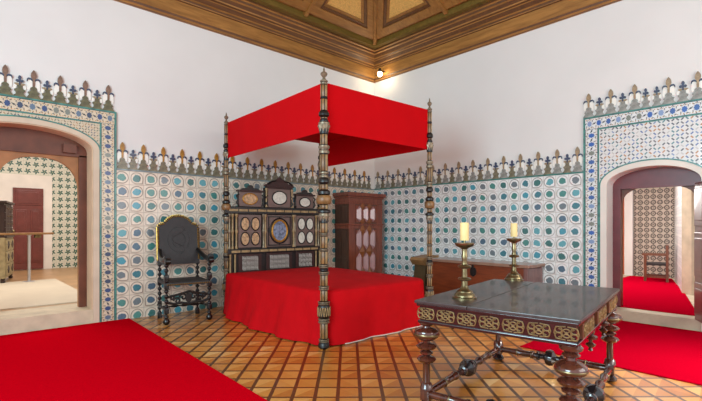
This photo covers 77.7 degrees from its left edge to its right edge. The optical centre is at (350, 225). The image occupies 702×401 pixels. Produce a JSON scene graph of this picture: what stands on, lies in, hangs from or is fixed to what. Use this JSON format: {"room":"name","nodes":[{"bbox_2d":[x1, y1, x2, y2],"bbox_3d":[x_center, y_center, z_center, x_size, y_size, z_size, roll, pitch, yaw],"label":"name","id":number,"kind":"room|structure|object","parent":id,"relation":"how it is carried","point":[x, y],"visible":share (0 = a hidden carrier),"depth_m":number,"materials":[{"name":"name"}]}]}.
{"room":"historic interior","nodes":[
{"label":"historic interior","id":0,"kind":"room"},
{"bbox_2d":[0,157,76,267],"bbox_3d":[-9.028,-0.550,11.605,5.500,3.500,0.200,0,0,-43],"label":"tiled wall","id":1,"kind":"structure","parent":0,"point":[64,187],"depth_m":12.24,"materials":[{"name":"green tile"}]},
{"bbox_2d":[0,173,51,270],"bbox_3d":[-8.921,-0.080,11.541,1.670,2.560,0.040,0,0,-43],"label":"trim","id":2,"kind":"structure","parent":1,"relation":"attached to","point":[7,181],"depth_m":11.96,"materials":[{"name":"paint"}]},
{"bbox_2d":[13,187,42,269],"bbox_3d":[-8.655,0.090,11.674,0.680,2.180,0.125,0,0,-43],"label":"door","id":3,"kind":"structure","parent":1,"relation":"in","point":[28,207],"depth_m":11.67,"materials":[{"name":"brown wood"}]},
{"bbox_2d":[0,267,76,310],"bbox_3d":[-6.890,1.301,9.072,8.200,0.198,7.723,0,0,-43],"label":"floor","id":4,"kind":"structure","parent":0,"point":[68,276],"depth_m":10.24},
{"bbox_2d":[0,201,14,282],"bbox_3d":[-7.645,0.345,9.362,0.535,1.710,1.163,0,0,-31],"label":"tall cabinet","id":5,"kind":"object","parent":4,"relation":"on","point":[6,209],"visible":0.96,"depth_m":9.15,"materials":[{"name":"wood"}]},
{"bbox_2d":[0,279,76,309],"bbox_3d":[-5.977,1.195,7.753,1.750,0.014,3.700,0,0,-43],"label":"floor mat","id":6,"kind":"object","parent":4,"relation":"on","point":[17,294],"visible":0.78,"depth_m":7.48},
{"bbox_2d":[0,232,53,281],"bbox_3d":[-6.910,0.677,9.122,0.236,1.045,1.212,0,0,35],"label":"rail","id":7,"kind":"object","parent":6,"relation":"on","point":[36,235],"visible":0.96,"depth_m":9.22,"materials":[{"name":"wood"}]},
{"bbox_2d":[0,0,373,188],"bbox_3d":[-3.362,-1.000,6.789,11.080,4.800,0.420,0,0,-43],"label":"wall","id":8,"kind":"structure","parent":0,"point":[173,83],"depth_m":6.83,"materials":[{"name":"paint"}]},
{"bbox_2d":[0,150,77,305],"bbox_3d":[-4.510,-0.080,5.993,1.516,2.560,0.070,0,0,-43],"label":"door frame","id":9,"kind":"structure","parent":8,"relation":"in","point":[71,163],"depth_m":6.25,"materials":[{"name":"brown wood"}]},
{"bbox_2d":[0,127,86,306],"bbox_3d":[-4.446,-0.065,5.923,1.516,2.530,0.120,0,0,-43],"label":"trim","id":10,"kind":"structure","parent":8,"relation":"attached to","point":[14,139],"depth_m":6.26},
{"bbox_2d":[0,303,92,334],"bbox_3d":[-4.478,1.300,5.958,1.516,0.200,0.724,0,0,-43],"label":"trim","id":11,"kind":"structure","parent":8,"relation":"attached to","point":[49,317],"depth_m":5.92,"materials":[{"name":"stone"}]},
{"bbox_2d":[0,116,98,322],"bbox_3d":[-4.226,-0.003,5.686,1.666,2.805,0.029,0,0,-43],"label":"trim","id":12,"kind":"structure","parent":8,"relation":"attached to","point":[89,140],"depth_m":6.20,"materials":[{"name":"stone"}]},
{"bbox_2d":[0,110,99,145],"bbox_3d":[-4.229,-1.128,5.689,1.679,0.656,0.022,0,0,-43],"label":"trim","id":13,"kind":"structure","parent":8,"relation":"attached to","point":[91,129],"depth_m":6.06,"materials":[{"name":"tile"}]},
{"bbox_2d":[0,114,100,169],"bbox_3d":[-4.224,-1.109,5.683,1.702,0.618,0.035,0,0,-43],"label":"trim","id":14,"kind":"structure","parent":8,"relation":"attached to","point":[0,114],"depth_m":5.96,"materials":[{"name":"green ceramic"}]},
{"bbox_2d":[0,93,116,321],"bbox_3d":[-4.226,-0.131,5.685,2.113,3.062,0.032,0,0,-43],"label":"trim","id":15,"kind":"structure","parent":8,"relation":"attached to","point":[115,113],"depth_m":6.26,"materials":[{"name":"tile"}]},
{"bbox_2d":[0,65,12,94],"bbox_3d":[-4.391,-1.849,5.530,0.156,0.375,0.030,0,0,-43],"label":"tile","id":16,"kind":"structure","parent":15,"relation":"on","point":[5,78],"depth_m":5.52,"materials":[{"name":"tile"}]},
{"bbox_2d":[13,75,25,96],"bbox_3d":[-4.284,-1.800,5.632,0.136,0.275,0.028,0,0,-43],"label":"tile","id":17,"kind":"structure","parent":15,"relation":"on","point":[19,91],"depth_m":5.62,"materials":[{"name":"tile"}]},
{"bbox_2d":[26,70,40,99],"bbox_3d":[-4.175,-1.849,5.731,0.156,0.375,0.030,0,0,-43],"label":"tile","id":18,"kind":"structure","parent":15,"relation":"on","point":[31,84],"depth_m":5.72,"materials":[{"name":"tile"}]},
{"bbox_2d":[41,80,52,101],"bbox_3d":[-4.068,-1.800,5.831,0.136,0.275,0.028,0,0,-43],"label":"tile","id":19,"kind":"structure","parent":15,"relation":"on","point":[47,95],"depth_m":5.82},
{"bbox_2d":[53,75,66,103],"bbox_3d":[-3.960,-1.849,5.930,0.156,0.375,0.030,0,0,-43],"label":"tile","id":20,"kind":"structure","parent":15,"relation":"on","point":[58,89],"depth_m":5.92,"materials":[{"name":"tile"}]},
{"bbox_2d":[67,85,78,105],"bbox_3d":[-3.851,-1.800,6.032,0.136,0.275,0.028,0,0,-43],"label":"tile","id":21,"kind":"structure","parent":15,"relation":"on","point":[72,100],"depth_m":6.02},
{"bbox_2d":[79,80,91,107],"bbox_3d":[-3.741,-1.849,6.132,0.156,0.375,0.030,0,0,-43],"label":"tile","id":22,"kind":"structure","parent":15,"relation":"on","point":[86,95],"depth_m":6.12,"materials":[{"name":"tile"}]},
{"bbox_2d":[91,90,101,109],"bbox_3d":[-3.634,-1.800,6.232,0.136,0.275,0.028,0,0,-43],"label":"tile","id":23,"kind":"structure","parent":15,"relation":"on","point":[97,105],"depth_m":6.22,"materials":[{"name":"tile"}]},
{"bbox_2d":[102,85,113,111],"bbox_3d":[-3.527,-1.849,6.329,0.156,0.375,0.030,0,0,-43],"label":"tile","id":24,"kind":"structure","parent":15,"relation":"on","point":[107,97],"depth_m":6.32,"materials":[{"name":"tile"}]},
{"bbox_2d":[114,0,374,82],"bbox_3d":[-3.255,-3.620,6.363,10.660,0.640,0.350,0,0,-43],"label":"trim","id":25,"kind":"structure","parent":8,"relation":"attached to","point":[248,21],"depth_m":8.02,"materials":[{"name":"brown wood"}]},
{"bbox_2d":[117,170,373,319],"bbox_3d":[-1.462,0.292,8.246,5.423,2.215,0.024,0,0,-43],"label":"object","id":26,"kind":"structure","parent":8,"relation":"attached to","point":[145,200],"depth_m":6.85,"materials":[{"name":"tile"}]},
{"bbox_2d":[117,168,373,189],"bbox_3d":[-1.462,-0.826,8.238,5.413,0.022,0.036,0,0,-43],"label":"trim","id":27,"kind":"structure","parent":8,"relation":"attached to","point":[117,168],"depth_m":7.44,"materials":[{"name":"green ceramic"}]},
{"bbox_2d":[117,142,127,168],"bbox_3d":[-3.390,-1.034,6.456,0.156,0.395,0.030,0,0,-43],"label":"tile","id":28,"kind":"structure","parent":27,"relation":"on","point":[121,154],"depth_m":6.45,"materials":[{"name":"tile"}]},
{"bbox_2d":[128,150,137,169],"bbox_3d":[-3.282,-0.987,6.558,0.136,0.300,0.028,0,0,-43],"label":"tile","id":29,"kind":"structure","parent":27,"relation":"on","point":[134,160],"depth_m":6.55,"materials":[{"name":"tile"}]},
{"bbox_2d":[138,145,148,170],"bbox_3d":[-3.173,-1.034,6.657,0.156,0.395,0.030,0,0,-43],"label":"tile","id":30,"kind":"structure","parent":27,"relation":"on","point":[143,157],"depth_m":6.65,"materials":[{"name":"tile"}]},
{"bbox_2d":[149,152,157,171],"bbox_3d":[-3.065,-0.987,6.758,0.136,0.300,0.028,0,0,-43],"label":"tile","id":31,"kind":"structure","parent":27,"relation":"on","point":[153,166],"depth_m":6.75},
{"bbox_2d":[158,147,167,171],"bbox_3d":[-2.956,-1.034,6.858,0.156,0.395,0.030,0,0,-43],"label":"tile","id":32,"kind":"structure","parent":27,"relation":"on","point":[163,159],"depth_m":6.84,"materials":[{"name":"tile"}]},
{"bbox_2d":[168,154,176,172],"bbox_3d":[-2.848,-0.987,6.959,0.136,0.300,0.028,0,0,-43],"label":"tile","id":33,"kind":"structure","parent":27,"relation":"on","point":[172,163],"depth_m":6.95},
{"bbox_2d":[177,149,186,173],"bbox_3d":[-2.739,-1.034,7.058,0.156,0.395,0.030,0,0,-43],"label":"tile","id":34,"kind":"structure","parent":27,"relation":"on","point":[181,161],"depth_m":7.05,"materials":[{"name":"tile"}]},
{"bbox_2d":[187,156,194,174],"bbox_3d":[-2.631,-0.987,7.159,0.136,0.300,0.028,0,0,-43],"label":"tile","id":35,"kind":"structure","parent":27,"relation":"on","point":[190,164],"depth_m":7.15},
{"bbox_2d":[195,151,203,174],"bbox_3d":[-2.522,-1.034,7.259,0.156,0.395,0.030,0,0,-43],"label":"tile","id":36,"kind":"structure","parent":27,"relation":"on","point":[199,163],"depth_m":7.25,"materials":[{"name":"tile"}]},
{"bbox_2d":[204,158,211,175],"bbox_3d":[-2.414,-0.987,7.360,0.136,0.300,0.028,0,0,-43],"label":"tile","id":37,"kind":"structure","parent":27,"relation":"on","point":[208,169],"depth_m":7.35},
{"bbox_2d":[212,153,220,176],"bbox_3d":[-2.305,-1.034,7.459,0.156,0.395,0.030,0,0,-43],"label":"tile","id":38,"kind":"structure","parent":27,"relation":"on","point":[215,164],"depth_m":7.45,"materials":[{"name":"tile"}]},
{"bbox_2d":[229,156,236,177],"bbox_3d":[-2.088,-1.034,7.660,0.156,0.395,0.030,0,0,-43],"label":"tile","id":39,"kind":"structure","parent":27,"relation":"on","point":[232,165],"depth_m":7.65,"materials":[{"name":"tile"}]},
{"bbox_2d":[236,162,243,178],"bbox_3d":[-1.980,-0.987,7.761,0.136,0.300,0.028,0,0,-43],"label":"tile","id":40,"kind":"structure","parent":27,"relation":"on","point":[239,170],"depth_m":7.75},
{"bbox_2d":[243,157,250,178],"bbox_3d":[-1.871,-1.034,7.861,0.156,0.395,0.030,0,0,-43],"label":"tile","id":41,"kind":"structure","parent":27,"relation":"on","point":[247,166],"depth_m":7.85,"materials":[{"name":"tile"}]},
{"bbox_2d":[251,163,257,179],"bbox_3d":[-1.763,-0.987,7.962,0.136,0.300,0.028,0,0,-43],"label":"tile","id":42,"kind":"structure","parent":27,"relation":"on","point":[254,172],"depth_m":7.95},
{"bbox_2d":[258,159,264,179],"bbox_3d":[-1.654,-1.034,8.061,0.156,0.395,0.030,0,0,-43],"label":"tile","id":43,"kind":"structure","parent":27,"relation":"on","point":[261,170],"depth_m":8.04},
{"bbox_2d":[265,165,271,180],"bbox_3d":[-1.546,-0.987,8.162,0.136,0.300,0.028,0,0,-43],"label":"tile","id":44,"kind":"structure","parent":27,"relation":"on","point":[268,173],"depth_m":8.15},
{"bbox_2d":[271,160,278,179],"bbox_3d":[-1.437,-1.034,8.262,0.156,0.395,0.030,0,0,-43],"label":"tile","id":45,"kind":"structure","parent":27,"relation":"on","point":[275,169],"depth_m":8.25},
{"bbox_2d":[285,162,291,181],"bbox_3d":[-1.220,-1.034,8.463,0.156,0.395,0.030,0,0,-43],"label":"tile","id":46,"kind":"structure","parent":27,"relation":"on","point":[288,169],"depth_m":8.45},
{"bbox_2d":[291,167,297,182],"bbox_3d":[-1.112,-0.987,8.564,0.136,0.300,0.028,0,0,-43],"label":"tile","id":47,"kind":"structure","parent":27,"relation":"on","point":[293,175],"depth_m":8.55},
{"bbox_2d":[297,163,303,182],"bbox_3d":[-1.003,-1.034,8.663,0.156,0.395,0.030,0,0,-43],"label":"tile","id":48,"kind":"structure","parent":27,"relation":"on","point":[300,170],"depth_m":8.64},
{"bbox_2d":[303,169,308,183],"bbox_3d":[-0.895,-0.987,8.764,0.136,0.300,0.028,0,0,-43],"label":"tile","id":49,"kind":"structure","parent":27,"relation":"on","point":[305,176],"depth_m":8.75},
{"bbox_2d":[309,165,315,183],"bbox_3d":[-0.786,-1.034,8.864,0.156,0.395,0.030,0,0,-43],"label":"tile","id":50,"kind":"structure","parent":27,"relation":"on","point":[312,172],"depth_m":8.85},
{"bbox_2d":[331,167,336,185],"bbox_3d":[-0.352,-1.034,9.265,0.156,0.395,0.030,0,0,-43],"label":"tile","id":51,"kind":"structure","parent":27,"relation":"on","point":[334,174],"depth_m":9.25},
{"bbox_2d":[342,169,347,186],"bbox_3d":[-0.135,-1.034,9.466,0.156,0.395,0.030,0,0,-43],"label":"tile","id":52,"kind":"structure","parent":27,"relation":"on","point":[344,175],"depth_m":9.45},
{"bbox_2d":[352,170,357,187],"bbox_3d":[0.082,-1.034,9.666,0.156,0.395,0.030,0,0,-43],"label":"tile","id":53,"kind":"structure","parent":27,"relation":"on","point":[354,176],"depth_m":9.65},
{"bbox_2d":[361,171,366,188],"bbox_3d":[0.298,-1.034,9.867,0.156,0.395,0.030,0,0,-43],"label":"tile","id":54,"kind":"structure","parent":27,"relation":"on","point":[363,177],"depth_m":9.85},
{"bbox_2d":[251,0,491,48],"bbox_3d":[0.142,-4.690,2.689,10.860,1.581,10.557,0,0,-43],"label":"ceiling","id":55,"kind":"structure","parent":0,"point":[374,24],"depth_m":8.46,"materials":[{"name":"brown wood"}]},
{"bbox_2d":[131,306,701,400],"bbox_3d":[0.176,1.460,2.653,10.660,0.120,10.457,0,0,-43],"label":"floor","id":56,"kind":"structure","parent":0,"point":[387,367],"depth_m":4.23,"materials":[{"name":"tile"}]},
{"bbox_2d":[0,318,266,400],"bbox_3d":[-1.752,1.394,0.852,5.385,0.012,10.430,0,0,-43],"label":"carpet","id":57,"kind":"object","parent":56,"relation":"on","point":[122,359],"visible":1,"depth_m":4.17,"materials":[{"name":"carpet"}]},
{"bbox_2d":[156,214,213,324],"bbox_3d":[-2.502,0.613,6.518,0.720,1.574,0.777,0,0,-35],"label":"armchair","id":58,"kind":"object","parent":56,"relation":"on","point":[177,237],"visible":1,"depth_m":6.64,"materials":[{"name":"black wood"}]},
{"bbox_2d":[221,68,434,348],"bbox_3d":[-0.439,-0.200,6.540,2.027,3.200,2.769,0,0,-40],"label":"bed","id":59,"kind":"object","parent":56,"relation":"on","point":[348,125],"visible":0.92,"depth_m":6.23,"materials":[{"name":"fabric"}]},
{"bbox_2d":[223,267,423,345],"bbox_3d":[-0.472,1.047,6.456,2.166,0.693,2.646,0,0,-40],"label":"bedspread","id":60,"kind":"object","parent":59,"relation":"on","point":[283,303],"visible":0.91,"depth_m":5.60,"materials":[{"name":"red fabric"}]},
{"bbox_2d":[333,192,385,272],"bbox_3d":[0.192,0.357,9.411,1.120,2.085,0.500,0,0,-43],"label":"armoire","id":61,"kind":"object","parent":56,"relation":"on","point":[358,224],"visible":0.71,"depth_m":9.16,"materials":[{"name":"brown wood"}]},
{"bbox_2d":[410,254,438,296],"bbox_3d":[1.466,1.000,8.710,0.500,0.800,0.400,0,0,-43],"label":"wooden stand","id":62,"kind":"object","parent":56,"relation":"on","point":[420,269],"visible":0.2,"depth_m":8.57,"materials":[{"name":"brown wood"}]},
{"bbox_2d":[432,257,544,294],"bbox_3d":[2.319,1.012,7.707,0.590,0.775,1.970,0,0,-43],"label":"chest","id":63,"kind":"object","parent":56,"relation":"on","point":[446,272],"visible":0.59,"depth_m":7.54,"materials":[{"name":"brown wood"}]},
{"bbox_2d":[413,279,622,400],"bbox_3d":[1.455,0.985,3.632,1.212,0.830,1.745,0,0,38],"label":"table","id":64,"kind":"object","parent":56,"relation":"on","point":[564,315],"visible":0.92,"depth_m":3.25,"materials":[{"name":"brown wood"}]},
{"bbox_2d":[452,241,476,299],"bbox_3d":[0.888,0.340,3.407,0.188,0.460,0.188,0,0,-43],"label":"candlestick","id":65,"kind":"object","parent":64,"relation":"on","point":[463,293],"visible":1,"depth_m":3.37,"materials":[{"name":"gold metal"}]},
{"bbox_2d":[460,221,468,240],"bbox_3d":[0.888,0.043,3.407,0.068,0.150,0.068,0,0,-43],"label":"candle","id":66,"kind":"object","parent":65,"relation":"on","point":[464,227],"visible":1,"depth_m":3.38,"materials":[{"name":"wax"}]},
{"bbox_2d":[504,237,523,280],"bbox_3d":[1.703,0.340,4.550,0.188,0.460,0.188,0,0,-43],"label":"candlestick","id":67,"kind":"object","parent":64,"relation":"on","point":[513,275],"visible":1,"depth_m":4.52,"materials":[{"name":"gold metal"}]},
{"bbox_2d":[511,223,516,236],"bbox_3d":[1.703,0.043,4.550,0.068,0.150,0.068,0,0,-43],"label":"candle","id":68,"kind":"object","parent":67,"relation":"on","point":[513,225],"visible":1,"depth_m":4.52,"materials":[{"name":"wax"}]},
{"bbox_2d":[585,330,597,350],"bbox_3d":[1.701,0.816,3.092,0.092,0.157,0.092,0,0,38],"label":"pendant","id":69,"kind":"object","parent":64,"relation":"attached to","point":[590,344],"depth_m":3.07,"materials":[{"name":"brown wood"}]},
{"bbox_2d":[599,317,609,335],"bbox_3d":[2.037,0.816,3.515,0.092,0.157,0.092,0,0,38],"label":"pendant","id":70,"kind":"object","parent":64,"relation":"attached to","point":[603,330],"depth_m":3.49,"materials":[{"name":"brown wood"}]},
{"bbox_2d":[520,321,701,385],"bbox_3d":[4.777,1.394,3.708,2.390,0.012,5.760,0,0,-43],"label":"carpet","id":71,"kind":"object","parent":56,"relation":"on","point":[661,351],"visible":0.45,"depth_m":4.87,"materials":[{"name":"carpet"}]},
{"bbox_2d":[374,0,701,287],"bbox_3d":[4.244,-1.000,6.414,0.420,4.800,10.457,0,0,-43],"label":"wall","id":72,"kind":"structure","parent":0,"point":[525,94],"depth_m":7.17,"materials":[{"name":"paint"}]},
{"bbox_2d":[374,173,582,285],"bbox_3d":[2.075,0.292,8.436,0.024,2.215,4.543,0,0,-43],"label":"tiles","id":73,"kind":"structure","parent":72,"relation":"attached to","point":[547,211],"depth_m":7.86,"materials":[{"name":"tile"}]},
{"bbox_2d":[374,171,582,189],"bbox_3d":[2.070,-0.826,8.432,0.036,0.022,4.543,0,0,-43],"label":"trim","id":74,"kind":"structure","parent":72,"relation":"attached to","point":[582,171],"depth_m":7.92,"materials":[{"name":"green ceramic"}]},
{"bbox_2d":[375,172,380,188],"bbox_3d":[0.616,-1.034,10.006,0.030,0.395,0.156,0,0,-43],"label":"tile","id":75,"kind":"structure","parent":74,"relation":"on","point":[378,177],"depth_m":9.99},
{"bbox_2d":[385,170,390,187],"bbox_3d":[0.826,-1.034,9.779,0.030,0.395,0.156,0,0,-43],"label":"tile","id":76,"kind":"structure","parent":74,"relation":"on","point":[387,177],"depth_m":9.77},
{"bbox_2d":[395,169,400,186],"bbox_3d":[1.035,-1.034,9.552,0.030,0.395,0.156,0,0,-43],"label":"tile","id":77,"kind":"structure","parent":74,"relation":"on","point":[398,175],"depth_m":9.54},
{"bbox_2d":[406,168,411,185],"bbox_3d":[1.245,-1.034,9.325,0.030,0.395,0.156,0,0,-43],"label":"tile","id":78,"kind":"structure","parent":74,"relation":"on","point":[409,176],"depth_m":9.31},
{"bbox_2d":[418,166,423,184],"bbox_3d":[1.455,-1.034,9.099,0.030,0.395,0.156,0,0,-43],"label":"tile","id":79,"kind":"structure","parent":74,"relation":"on","point":[420,173],"depth_m":9.08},
{"bbox_2d":[442,163,448,182],"bbox_3d":[1.874,-1.034,8.645,0.030,0.395,0.156,0,0,-43],"label":"tile","id":80,"kind":"structure","parent":74,"relation":"on","point":[445,174],"depth_m":8.63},
{"bbox_2d":[449,167,454,182],"bbox_3d":[1.980,-0.987,8.532,0.028,0.300,0.136,0,0,-43],"label":"tile","id":81,"kind":"structure","parent":74,"relation":"on","point":[452,174],"depth_m":8.53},
{"bbox_2d":[455,162,462,181],"bbox_3d":[2.084,-1.034,8.418,0.030,0.395,0.156,0,0,-43],"label":"tile","id":82,"kind":"structure","parent":74,"relation":"on","point":[458,169],"depth_m":8.40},
{"bbox_2d":[463,166,468,181],"bbox_3d":[2.190,-0.987,8.305,0.028,0.300,0.136,0,0,-43],"label":"tile","id":83,"kind":"structure","parent":74,"relation":"on","point":[465,173],"depth_m":8.29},
{"bbox_2d":[469,160,476,180],"bbox_3d":[2.294,-1.034,8.191,0.030,0.395,0.156,0,0,-43],"label":"tile","id":84,"kind":"structure","parent":74,"relation":"on","point":[473,168],"depth_m":8.18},
{"bbox_2d":[477,164,483,179],"bbox_3d":[2.400,-0.987,8.078,0.028,0.300,0.136,0,0,-43],"label":"tile","id":85,"kind":"structure","parent":74,"relation":"on","point":[480,173],"depth_m":8.06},
{"bbox_2d":[484,158,491,179],"bbox_3d":[2.504,-1.034,7.964,0.030,0.395,0.156,0,0,-43],"label":"tile","id":86,"kind":"structure","parent":74,"relation":"on","point":[488,167],"depth_m":7.95,"materials":[{"name":"tile"}]},
{"bbox_2d":[492,162,499,178],"bbox_3d":[2.610,-0.987,7.851,0.028,0.300,0.136,0,0,-43],"label":"tile","id":87,"kind":"structure","parent":74,"relation":"on","point":[495,169],"depth_m":7.84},
{"bbox_2d":[500,156,507,177],"bbox_3d":[2.713,-1.034,7.737,0.030,0.395,0.156,0,0,-43],"label":"tile","id":88,"kind":"structure","parent":74,"relation":"on","point":[503,166],"depth_m":7.72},
{"bbox_2d":[508,160,515,177],"bbox_3d":[2.819,-0.987,7.624,0.028,0.300,0.136,0,0,-43],"label":"tile","id":89,"kind":"structure","parent":74,"relation":"on","point":[512,169],"depth_m":7.62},
{"bbox_2d":[516,154,524,176],"bbox_3d":[2.923,-1.034,7.510,0.030,0.395,0.156,0,0,-43],"label":"tile","id":90,"kind":"structure","parent":74,"relation":"on","point":[520,164],"depth_m":7.50,"materials":[{"name":"tile"}]},
{"bbox_2d":[525,158,533,175],"bbox_3d":[3.029,-0.987,7.397,0.028,0.300,0.136,0,0,-43],"label":"tile","id":91,"kind":"structure","parent":74,"relation":"on","point":[529,168],"depth_m":7.38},
{"bbox_2d":[533,152,542,175],"bbox_3d":[3.133,-1.034,7.284,0.030,0.395,0.156,0,0,-43],"label":"tile","id":92,"kind":"structure","parent":74,"relation":"on","point":[538,162],"depth_m":7.27,"materials":[{"name":"tile"}]},
{"bbox_2d":[543,156,551,174],"bbox_3d":[3.239,-0.987,7.170,0.028,0.300,0.136,0,0,-43],"label":"tile","id":93,"kind":"structure","parent":74,"relation":"on","point":[547,166],"depth_m":7.16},
{"bbox_2d":[552,149,562,173],"bbox_3d":[3.343,-1.034,7.057,0.030,0.395,0.156,0,0,-43],"label":"tile","id":94,"kind":"structure","parent":74,"relation":"on","point":[557,161],"depth_m":7.04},
{"bbox_2d":[563,154,571,172],"bbox_3d":[3.449,-0.987,6.944,0.028,0.300,0.136,0,0,-43],"label":"tile","id":95,"kind":"structure","parent":74,"relation":"on","point":[566,166],"depth_m":6.93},
{"bbox_2d":[572,147,582,171],"bbox_3d":[3.553,-1.034,6.830,0.030,0.395,0.156,0,0,-43],"label":"tile","id":96,"kind":"structure","parent":74,"relation":"on","point":[577,159],"depth_m":6.82,"materials":[{"name":"tile"}]},
{"bbox_2d":[374,0,621,82],"bbox_3d":[3.961,-3.620,6.152,0.350,0.640,10.457,0,0,-43],"label":"trim","id":97,"kind":"structure","parent":72,"relation":"attached to","point":[494,21],"depth_m":8.02,"materials":[{"name":"brown wood"}]},
{"bbox_2d":[583,98,701,286],"bbox_3d":[4.331,-0.131,5.989,0.032,3.062,2.114,0,0,-43],"label":"trim","id":98,"kind":"structure","parent":72,"relation":"attached to","point":[700,98],"depth_m":6.60,"materials":[{"name":"tile"}]},
{"bbox_2d":[583,94,593,117],"bbox_3d":[3.663,-1.845,6.710,0.030,0.365,0.156,0,0,-43],"label":"tile","id":99,"kind":"structure","parent":98,"relation":"on","point":[589,105],"depth_m":6.70,"materials":[{"name":"tile"}]},
{"bbox_2d":[595,97,604,115],"bbox_3d":[3.766,-1.800,6.601,0.028,0.275,0.136,0,0,-43],"label":"tile","id":100,"kind":"structure","parent":98,"relation":"on","point":[598,107],"depth_m":6.59,"materials":[{"name":"tile"}]},
{"bbox_2d":[605,89,616,113],"bbox_3d":[3.870,-1.845,6.486,0.030,0.365,0.156,0,0,-43],"label":"tile","id":101,"kind":"structure","parent":98,"relation":"on","point":[611,100],"depth_m":6.48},
{"bbox_2d":[617,93,627,111],"bbox_3d":[3.976,-1.800,6.373,0.028,0.275,0.136,0,0,-43],"label":"tile","id":102,"kind":"structure","parent":98,"relation":"on","point":[621,104],"depth_m":6.36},
{"bbox_2d":[628,84,640,110],"bbox_3d":[4.079,-1.845,6.261,0.030,0.365,0.156,0,0,-43],"label":"tile","id":103,"kind":"structure","parent":98,"relation":"on","point":[635,96],"depth_m":6.25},
{"bbox_2d":[641,88,650,107],"bbox_3d":[4.170,-1.800,6.163,0.028,0.275,0.112,0,0,-43],"label":"tile","id":104,"kind":"structure","parent":98,"relation":"on","point":[646,98],"depth_m":6.15,"materials":[{"name":"tile"}]},
{"bbox_2d":[652,86,661,106],"bbox_3d":[4.260,-1.800,6.066,0.028,0.275,0.112,0,0,-43],"label":"tile","id":105,"kind":"structure","parent":98,"relation":"on","point":[655,97],"depth_m":6.06,"materials":[{"name":"tile"}]},
{"bbox_2d":[662,77,675,104],"bbox_3d":[4.351,-1.845,5.966,0.030,0.365,0.156,0,0,-43],"label":"tile","id":106,"kind":"structure","parent":98,"relation":"on","point":[670,90],"depth_m":5.95,"materials":[{"name":"tile"}]},
{"bbox_2d":[677,81,689,101],"bbox_3d":[4.460,-1.800,5.850,0.028,0.275,0.136,0,0,-43],"label":"tile","id":107,"kind":"structure","parent":98,"relation":"on","point":[684,93],"depth_m":5.84,"materials":[{"name":"tile"}]},
{"bbox_2d":[690,71,701,99],"bbox_3d":[4.567,-1.845,5.733,0.030,0.365,0.156,0,0,-43],"label":"tile","id":108,"kind":"structure","parent":98,"relation":"on","point":[697,85],"depth_m":5.73,"materials":[{"name":"tile"}]},
{"bbox_2d":[599,114,701,181],"bbox_3d":[4.213,-0.626,6.124,0.022,1.652,1.312,0,0,-43],"label":"trim","id":109,"kind":"structure","parent":72,"relation":"attached to","point":[676,138],"depth_m":6.11,"materials":[{"name":"tile"}]},
{"bbox_2d":[599,158,701,286],"bbox_3d":[4.212,0.234,6.114,0.035,2.333,1.326,0,0,-43],"label":"trim","id":110,"kind":"structure","parent":72,"relation":"attached to","point":[655,158],"depth_m":6.44,"materials":[{"name":"green ceramic"}]},
{"bbox_2d":[600,160,701,287],"bbox_3d":[4.214,0.240,6.116,0.029,2.320,1.290,0,0,-43],"label":"trim","id":111,"kind":"structure","parent":72,"relation":"attached to","point":[603,186],"depth_m":6.52,"materials":[{"name":"paint"}]},
{"bbox_2d":[613,167,701,306],"bbox_3d":[4.437,0.205,6.322,0.060,2.080,1.120,0,0,-43],"label":"door frame","id":112,"kind":"structure","parent":72,"relation":"attached to","point":[661,176],"depth_m":6.52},
{"bbox_2d":[694,181,701,322],"bbox_3d":[4.459,0.340,5.490,0.212,1.800,0.540,0,0,38],"label":"door","id":113,"kind":"structure","parent":72,"relation":"in","point":[698,186],"depth_m":5.54,"materials":[{"name":"wood"}]},
{"bbox_2d":[624,190,633,275],"bbox_3d":[6.302,-0.250,8.415,5.320,3.300,6.200,0,0,-43],"label":"wall","id":114,"kind":"structure","parent":0,"point":[629,198],"depth_m":10.82,"materials":[{"name":"paint"}]},
{"bbox_2d":[614,307,701,331],"bbox_3d":[4.487,1.323,6.369,0.724,0.155,1.120,0,0,-43],"label":"step","id":115,"kind":"structure","parent":114,"relation":"attached to","point":[680,321],"depth_m":6.08,"materials":[{"name":"stone"}]},
{"bbox_2d":[634,187,674,277],"bbox_3d":[7.493,-0.228,10.456,0.200,2.945,1.180,0,0,-43],"label":"tiled wall","id":116,"kind":"structure","parent":0,"point":[654,208],"depth_m":10.50,"materials":[{"name":"brown tile"}]},
{"bbox_2d":[623,274,693,306],"bbox_3d":[6.455,1.323,8.692,5.920,0.153,6.000,0,0,-43],"label":"floor","id":117,"kind":"structure","parent":0,"point":[690,297],"depth_m":7.63,"materials":[{"name":"stone"}]},
{"bbox_2d":[619,276,694,315],"bbox_3d":[5.803,1.240,8.321,4.780,0.014,2.060,0,0,-43],"label":"carpet","id":118,"kind":"object","parent":117,"relation":"on","point":[652,294],"visible":0.56,"depth_m":7.55,"materials":[{"name":"carpet"}]},
{"bbox_2d":[642,245,668,281],"bbox_3d":[6.805,0.833,9.750,0.488,0.800,0.512,0,0,35],"label":"armchair","id":119,"kind":"object","parent":118,"relation":"on","point":[666,254],"visible":1,"depth_m":9.57,"materials":[{"name":"brown wood"}]},
{"bbox_2d":[675,186,681,291],"bbox_3d":[6.892,-0.328,9.018,0.200,3.145,2.668,0,0,34],"label":"wall","id":120,"kind":"structure","parent":0,"point":[678,190],"depth_m":8.88,"materials":[{"name":"paint"}]},
{"bbox_2d":[682,187,694,295],"bbox_3d":[6.968,-0.250,6.950,0.230,3.300,2.745,0,0,-43],"label":"wall","id":121,"kind":"structure","parent":0,"point":[688,228],"depth_m":7.82,"materials":[{"name":"paint"}]},
{"bbox_3d":[6.592,-0.328,11.651,0.300,3.145,1.440,0,0,-43],"label":"wall","id":122,"kind":"structure","parent":0,"visible":0},
{"bbox_2d":[623,200,623,273],"bbox_3d":[6.809,0.022,11.240,0.060,2.445,0.540,0,0,-43],"label":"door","id":123,"kind":"structure","parent":122,"relation":"in","point":[623,200],"depth_m":11.07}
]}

